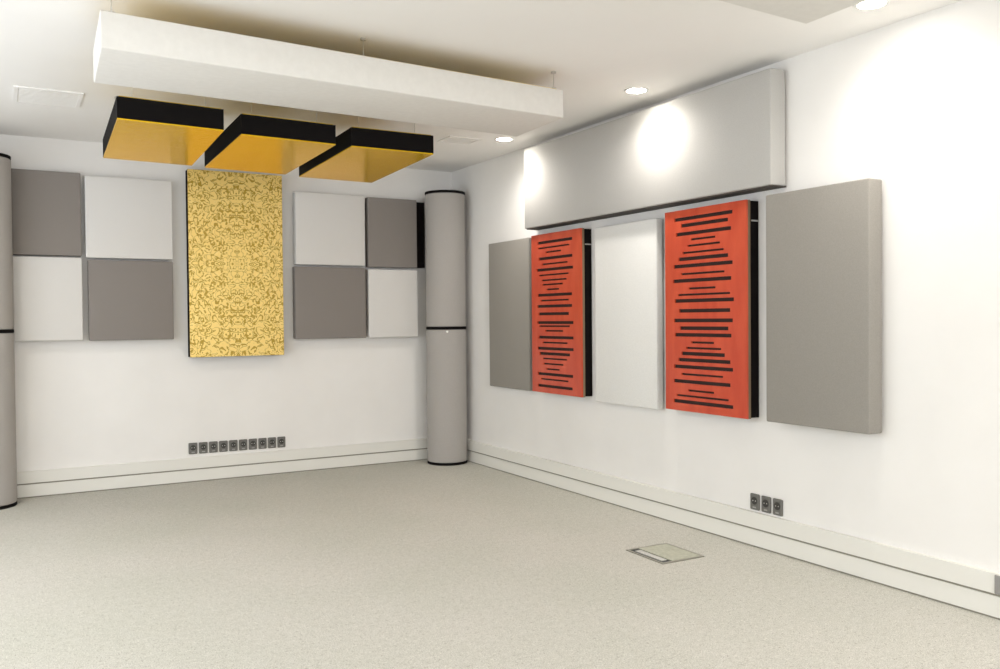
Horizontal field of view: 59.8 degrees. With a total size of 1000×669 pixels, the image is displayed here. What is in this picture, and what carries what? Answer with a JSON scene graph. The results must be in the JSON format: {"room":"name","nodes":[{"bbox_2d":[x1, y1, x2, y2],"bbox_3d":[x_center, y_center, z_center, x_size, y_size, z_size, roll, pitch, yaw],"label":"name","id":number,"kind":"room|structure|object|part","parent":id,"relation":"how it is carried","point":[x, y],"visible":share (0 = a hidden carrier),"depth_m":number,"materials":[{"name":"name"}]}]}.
{"room":"studio","nodes":[
{"label":"studio","id":0,"kind":"room"},
{"bbox_2d":[0,134,451,471],"bbox_3d":[-2.627,-0.139,6.767,5.200,2.600,0.100,-1,1,-30],"label":"wall","id":1,"kind":"structure","parent":0,"point":[79,403],"depth_m":6.84,"materials":[{"name":"paint"}]},
{"bbox_2d":[11,168,81,256],"bbox_3d":[-3.288,-0.872,6.268,0.481,0.605,0.092,-1,1,-30],"label":"acoustic panel","id":2,"kind":"object","parent":1,"relation":"attached to","point":[46,205],"visible":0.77,"depth_m":6.23,"materials":[{"name":"grey fabric"}]},
{"bbox_2d":[13,256,82,340],"bbox_3d":[-3.266,-0.256,6.289,0.443,0.603,0.092,-1,1,-30],"label":"acoustic panel","id":3,"kind":"object","parent":1,"relation":"attached to","point":[47,291],"visible":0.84,"depth_m":6.25,"materials":[{"name":"grey fabric"}]},
{"bbox_2d":[84,175,172,259],"bbox_3d":[-2.792,-0.869,6.550,0.605,0.600,0.092,-1,1,-30],"label":"acoustic panel","id":4,"kind":"object","parent":1,"relation":"attached to","point":[126,218],"visible":1,"depth_m":6.50,"materials":[{"name":"grey fabric"}]},
{"bbox_2d":[87,260,173,340],"bbox_3d":[-2.782,-0.256,6.564,0.590,0.595,0.092,-1,1,-30],"label":"acoustic panel","id":5,"kind":"object","parent":1,"relation":"attached to","point":[128,300],"visible":1,"depth_m":6.52,"materials":[{"name":"grey fabric"}]},
{"bbox_2d":[188,443,196,453],"bbox_3d":[-2.412,0.896,6.837,0.066,0.088,0.013,-1,1,-30],"label":"wall socket","id":6,"kind":"object","parent":1,"relation":"attached to","point":[192,446],"visible":1,"depth_m":6.83,"materials":[{"name":"grey plastic"}]},
{"bbox_2d":[199,442,207,453],"bbox_3d":[-2.345,0.895,6.876,0.066,0.088,0.013,-1,1,-30],"label":"wall socket","id":7,"kind":"object","parent":1,"relation":"attached to","point":[203,446],"visible":1,"depth_m":6.87,"materials":[{"name":"grey plastic"}]},
{"bbox_2d":[209,441,217,452],"bbox_3d":[-2.277,0.894,6.914,0.066,0.088,0.013,-1,1,-30],"label":"wall socket","id":8,"kind":"object","parent":1,"relation":"attached to","point":[213,446],"visible":1,"depth_m":6.91,"materials":[{"name":"grey plastic"}]},
{"bbox_2d":[17,438,426,483],"bbox_3d":[-2.595,1.014,6.729,4.980,0.084,0.024,-1,1,-30],"label":"trim","id":9,"kind":"structure","parent":1,"relation":"attached to","point":[37,476],"depth_m":6.89,"materials":[{"name":"white paint"}]},
{"bbox_2d":[17,448,427,498],"bbox_3d":[-2.595,1.110,6.732,4.980,0.087,0.020,-1,1,-30],"label":"baseboard","id":10,"kind":"structure","parent":1,"relation":"attached to","point":[52,488],"depth_m":6.89,"materials":[{"name":"white paint"}]},
{"bbox_2d":[219,440,227,451],"bbox_3d":[-2.210,0.893,6.953,0.066,0.088,0.013,-1,1,-30],"label":"wall socket","id":11,"kind":"object","parent":1,"relation":"attached to","point":[223,445],"visible":1,"depth_m":6.95,"materials":[{"name":"grey plastic"}]},
{"bbox_2d":[229,440,237,450],"bbox_3d":[-2.142,0.892,6.991,0.066,0.088,0.013,-1,1,-30],"label":"wall socket","id":12,"kind":"object","parent":1,"relation":"attached to","point":[233,444],"visible":1,"depth_m":6.99,"materials":[{"name":"grey plastic"}]},
{"bbox_2d":[185,169,283,356],"bbox_3d":[-2.108,-0.556,6.939,0.732,1.455,0.100,-1,1,-30],"label":"panel","id":13,"kind":"object","parent":1,"relation":"attached to","point":[234,235],"visible":1,"depth_m":6.88,"materials":[{"name":"gold paint"}]},
{"bbox_3d":[-2.109,-0.556,6.941,0.728,1.451,0.094,-1,1,-30],"label":"panel","id":14,"kind":"part","parent":13,"relation":"part of","materials":[{"name":"black paint"}]},
{"bbox_2d":[239,439,246,449],"bbox_3d":[-2.075,0.891,7.029,0.066,0.088,0.013,-1,1,-30],"label":"wall socket","id":15,"kind":"object","parent":1,"relation":"attached to","point":[243,442],"visible":1,"depth_m":7.03,"materials":[{"name":"grey plastic"}]},
{"bbox_2d":[249,438,256,449],"bbox_3d":[-2.007,0.890,7.068,0.066,0.088,0.013,-1,1,-30],"label":"wall socket","id":16,"kind":"object","parent":1,"relation":"attached to","point":[252,442],"visible":1,"depth_m":7.06,"materials":[{"name":"grey plastic"}]},
{"bbox_2d":[258,438,266,448],"bbox_3d":[-1.940,0.889,7.106,0.066,0.088,0.013,-1,1,-30],"label":"wall socket","id":17,"kind":"object","parent":1,"relation":"attached to","point":[262,442],"visible":1,"depth_m":7.10,"materials":[{"name":"grey plastic"}]},
{"bbox_2d":[268,437,275,447],"bbox_3d":[-1.872,0.888,7.145,0.066,0.088,0.013,-1,1,-30],"label":"wall socket","id":18,"kind":"object","parent":1,"relation":"attached to","point":[271,440],"visible":1,"depth_m":7.14,"materials":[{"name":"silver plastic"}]},
{"bbox_2d":[277,436,284,447],"bbox_3d":[-1.804,0.888,7.183,0.066,0.088,0.013,-1,1,-30],"label":"wall socket","id":19,"kind":"object","parent":1,"relation":"attached to","point":[280,440],"visible":1,"depth_m":7.18,"materials":[{"name":"grey plastic"}]},
{"bbox_2d":[293,191,364,265],"bbox_3d":[-1.437,-0.881,7.321,0.603,0.598,0.092,-1,1,-30],"label":"acoustic panel","id":20,"kind":"object","parent":1,"relation":"attached to","point":[328,229],"visible":1,"depth_m":7.27,"materials":[{"name":"grey fabric"}]},
{"bbox_2d":[293,266,365,338],"bbox_3d":[-1.436,-0.266,7.330,0.613,0.597,0.092,-1,1,-30],"label":"acoustic panel","id":21,"kind":"object","parent":1,"relation":"attached to","point":[328,302],"visible":1,"depth_m":7.28,"materials":[{"name":"grey fabric"}]},
{"bbox_2d":[366,269,417,337],"bbox_3d":[-0.947,-0.270,7.607,0.457,0.587,0.092,-1,1,-30],"label":"acoustic panel","id":22,"kind":"object","parent":1,"relation":"attached to","point":[391,295],"visible":1,"depth_m":7.56,"materials":[{"name":"grey fabric"}]},
{"bbox_2d":[365,197,424,267],"bbox_3d":[-0.912,-0.883,7.619,0.550,0.597,0.092,-1,1,-30],"label":"acoustic panel","id":23,"kind":"object","parent":1,"relation":"attached to","point":[394,228],"visible":1,"depth_m":7.57,"materials":[{"name":"grey fabric"}]},
{"bbox_2d":[0,0,960,171],"bbox_3d":[-0.266,-1.433,2.570,5.200,0.100,9.700,-1,1,-30],"label":"ceiling","id":24,"kind":"structure","parent":0,"point":[597,50],"depth_m":4.22,"materials":[{"name":"paint"}]},
{"bbox_2d":[13,85,83,108],"bbox_3d":[-2.683,-1.406,5.165,0.360,0.007,0.400,-1,1,-30],"label":"ceiling vent","id":25,"kind":"object","parent":24,"relation":"in","point":[21,94],"visible":1,"depth_m":5.15,"materials":[{"name":"metal"}]},
{"bbox_2d":[103,87,223,165],"bbox_3d":[-1.913,-1.236,4.880,0.558,0.350,1.169,-1,1,-30],"label":"panel","id":26,"kind":"object","parent":24,"relation":"hanging from","point":[137,129],"visible":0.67,"depth_m":4.53,"materials":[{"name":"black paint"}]},
{"bbox_2d":[204,103,335,174],"bbox_3d":[-1.416,-1.247,5.257,0.561,0.350,1.145,-1,1,-30],"label":"panel","id":27,"kind":"object","parent":24,"relation":"hanging from","point":[252,143],"visible":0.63,"depth_m":4.92,"materials":[{"name":"black paint"}]},
{"bbox_2d":[93,0,562,135],"bbox_3d":[-0.743,-1.286,4.329,2.369,0.250,0.568,-1,1,-33],"label":"raft","id":28,"kind":"object","parent":24,"relation":"hanging from","point":[128,51],"visible":1,"depth_m":4.06,"materials":[{"name":"white fabric"}]},
{"bbox_2d":[299,123,433,182],"bbox_3d":[-0.888,-1.258,5.621,0.583,0.350,1.185,-1,1,-30],"label":"panel","id":29,"kind":"object","parent":24,"relation":"hanging from","point":[359,154],"visible":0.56,"depth_m":5.25,"materials":[{"name":"black paint"}]},
{"bbox_2d":[437,136,482,144],"bbox_3d":[-0.301,-1.451,6.507,0.270,0.007,0.220,-1,1,-30],"label":"ceiling vent","id":30,"kind":"object","parent":24,"relation":"in","point":[450,139],"visible":1,"depth_m":6.50,"materials":[{"name":"metal"}]},
{"bbox_2d":[495,137,513,141],"bbox_3d":[0.032,-1.454,6.478,0.148,0.006,0.148,-1,1,-30],"label":"recessed light","id":31,"kind":"object","parent":24,"relation":"in","point":[503,139],"visible":1,"depth_m":6.47,"materials":[{"name":"white"}]},
{"bbox_2d":[624,87,648,93],"bbox_3d":[0.803,-1.436,5.122,0.148,0.006,0.148,-1,1,-30],"label":"recessed light","id":32,"kind":"object","parent":24,"relation":"in","point":[632,90],"visible":1,"depth_m":5.12,"materials":[{"name":"white"}]},
{"bbox_2d":[720,0,864,23],"bbox_3d":[0.282,-1.260,2.377,2.378,0.250,0.569,-1,1,-32],"label":"raft","id":33,"kind":"object","parent":24,"relation":"hanging from","point":[804,11],"visible":1,"depth_m":3.06,"materials":[{"name":"white"}]},
{"bbox_2d":[853,0,890,9],"bbox_3d":[1.594,-1.418,3.731,0.148,0.006,0.148,-1,1,-30],"label":"recessed light","id":34,"kind":"object","parent":24,"relation":"in","point":[867,4],"visible":0.95,"depth_m":3.74,"materials":[{"name":"white"}]},
{"bbox_2d":[0,459,999,668],"bbox_3d":[-0.242,1.266,2.619,5.200,0.100,9.700,-1,1,-30],"label":"floor","id":35,"kind":"structure","parent":0,"point":[418,564],"depth_m":4.09,"materials":[{"name":"carpet"}]},
{"bbox_2d":[0,153,17,509],"bbox_3d":[-3.524,-0.021,5.951,0.352,2.410,0.355,-1,1,-30],"label":"column","id":36,"kind":"structure","parent":35,"relation":"on","point":[8,461],"depth_m":5.92,"materials":[{"name":"fabric"}]},
{"bbox_2d":[425,190,467,465],"bbox_3d":[-0.472,-0.058,7.634,0.352,2.368,0.352,-1,1,-30],"label":"column","id":37,"kind":"structure","parent":35,"relation":"on","point":[445,260],"depth_m":7.49,"materials":[{"name":"fabric"}]},
{"bbox_2d":[626,543,704,563],"bbox_3d":[0.878,1.166,4.641,0.280,0.006,0.310,-1,1,-29],"label":"floor hatch","id":38,"kind":"object","parent":35,"relation":"on","point":[664,553],"visible":1,"depth_m":4.62,"materials":[{"name":"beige carpet"}]},
{"bbox_3d":[0.905,1.165,4.656,0.190,0.005,0.280,-1,1,-29],"label":"lid","id":39,"kind":"part","parent":38,"relation":"part of","materials":[{"name":"carpet"}]},
{"bbox_2d":[452,0,999,572],"bbox_3d":[1.963,-0.126,3.855,0.100,2.600,9.500,-1,1,-30],"label":"wall","id":40,"kind":"structure","parent":0,"point":[912,104],"depth_m":4.04,"materials":[{"name":"paint"}]},
{"bbox_2d":[489,238,531,390],"bbox_3d":[0.094,-0.159,6.970,0.065,1.179,0.637,-1,1,-30],"label":"acoustic panel","id":41,"kind":"object","parent":40,"relation":"attached to","point":[510,269],"visible":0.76,"depth_m":6.92,"materials":[{"name":"beige fabric"}]},
{"bbox_2d":[531,228,591,396],"bbox_3d":[0.442,-0.155,6.332,0.090,1.174,0.654,-1,1,-30],"label":"panel","id":42,"kind":"object","parent":40,"relation":"attached to","point":[561,264],"visible":1,"depth_m":6.23,"materials":[{"name":"red paint"}]},
{"bbox_3d":[0.454,-0.155,6.341,0.060,1.166,0.650,-1,1,-30],"label":"panel","id":43,"kind":"part","parent":42,"relation":"part of","materials":[{"name":"black plastic"}]},
{"bbox_2d":[595,218,662,409],"bbox_3d":[0.836,-0.130,5.663,0.068,1.182,0.643,-1,1,-30],"label":"acoustic panel","id":44,"kind":"object","parent":40,"relation":"attached to","point":[628,256],"visible":1,"depth_m":5.59,"materials":[{"name":"white fabric"}]},
{"bbox_2d":[524,68,785,229],"bbox_3d":[0.840,-1.085,5.570,0.120,0.605,2.446,-1,1,-30],"label":"acoustic panel","id":45,"kind":"object","parent":40,"relation":"attached to","point":[725,140],"visible":1,"depth_m":5.18,"materials":[{"name":"fabric"}]},
{"bbox_3d":[0.849,-0.787,5.579,0.105,0.008,2.434,-1,1,-30],"label":"rail","id":46,"kind":"part","parent":45,"relation":"part of","materials":[{"name":"grey metal"}]},
{"bbox_2d":[665,199,758,418],"bbox_3d":[1.204,-0.139,4.993,0.090,1.182,0.667,-1,1,-30],"label":"panel","id":47,"kind":"object","parent":40,"relation":"attached to","point":[712,259],"visible":1,"depth_m":4.91,"materials":[{"name":"red paint"}]},
{"bbox_3d":[1.216,-0.139,5.002,0.060,1.174,0.663,-1,1,-30],"label":"panel","id":48,"kind":"part","parent":47,"relation":"part of","materials":[{"name":"black plastic"}]},
{"bbox_2d":[467,439,999,594],"bbox_3d":[1.919,1.027,3.845,0.024,0.084,9.500,-1,1,-30],"label":"trim","id":49,"kind":"structure","parent":40,"relation":"attached to","point":[959,573],"depth_m":4.61,"materials":[{"name":"white paint"}]},
{"bbox_2d":[467,449,999,619],"bbox_3d":[1.921,1.123,3.848,0.020,0.087,9.500,-1,1,-30],"label":"baseboard","id":50,"kind":"structure","parent":40,"relation":"attached to","point":[988,604],"depth_m":4.59,"materials":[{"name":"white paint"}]},
{"bbox_2d":[750,493,759,510],"bbox_3d":[1.397,0.917,4.770,0.013,0.088,0.066,-1,1,-30],"label":"wall socket","id":51,"kind":"object","parent":40,"relation":"attached to","point":[754,498],"visible":1,"depth_m":4.76,"materials":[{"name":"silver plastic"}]},
{"bbox_2d":[761,495,770,512],"bbox_3d":[1.437,0.918,4.699,0.013,0.088,0.066,-1,1,-30],"label":"wall socket","id":52,"kind":"object","parent":40,"relation":"attached to","point":[765,500],"visible":1,"depth_m":4.70,"materials":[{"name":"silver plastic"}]},
{"bbox_2d":[773,498,782,515],"bbox_3d":[1.478,0.919,4.629,0.013,0.088,0.066,-1,1,-30],"label":"wall socket","id":53,"kind":"object","parent":40,"relation":"attached to","point":[777,503],"visible":1,"depth_m":4.62,"materials":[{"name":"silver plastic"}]},
{"bbox_2d":[766,178,881,433],"bbox_3d":[1.589,-0.133,4.296,0.110,1.180,0.627,-1,1,-30],"label":"acoustic panel","id":54,"kind":"object","parent":40,"relation":"attached to","point":[824,243],"visible":1,"depth_m":4.21,"materials":[{"name":"beige fabric"}]},
{"bbox_2d":[994,575,999,594],"bbox_3d":[2.065,1.032,3.554,0.010,0.078,0.090,-1,1,-30],"label":"socket","id":55,"kind":"object","parent":40,"relation":"attached to","point":[996,577],"visible":1,"depth_m":3.58,"materials":[{"name":"grey plastic"}]}
]}

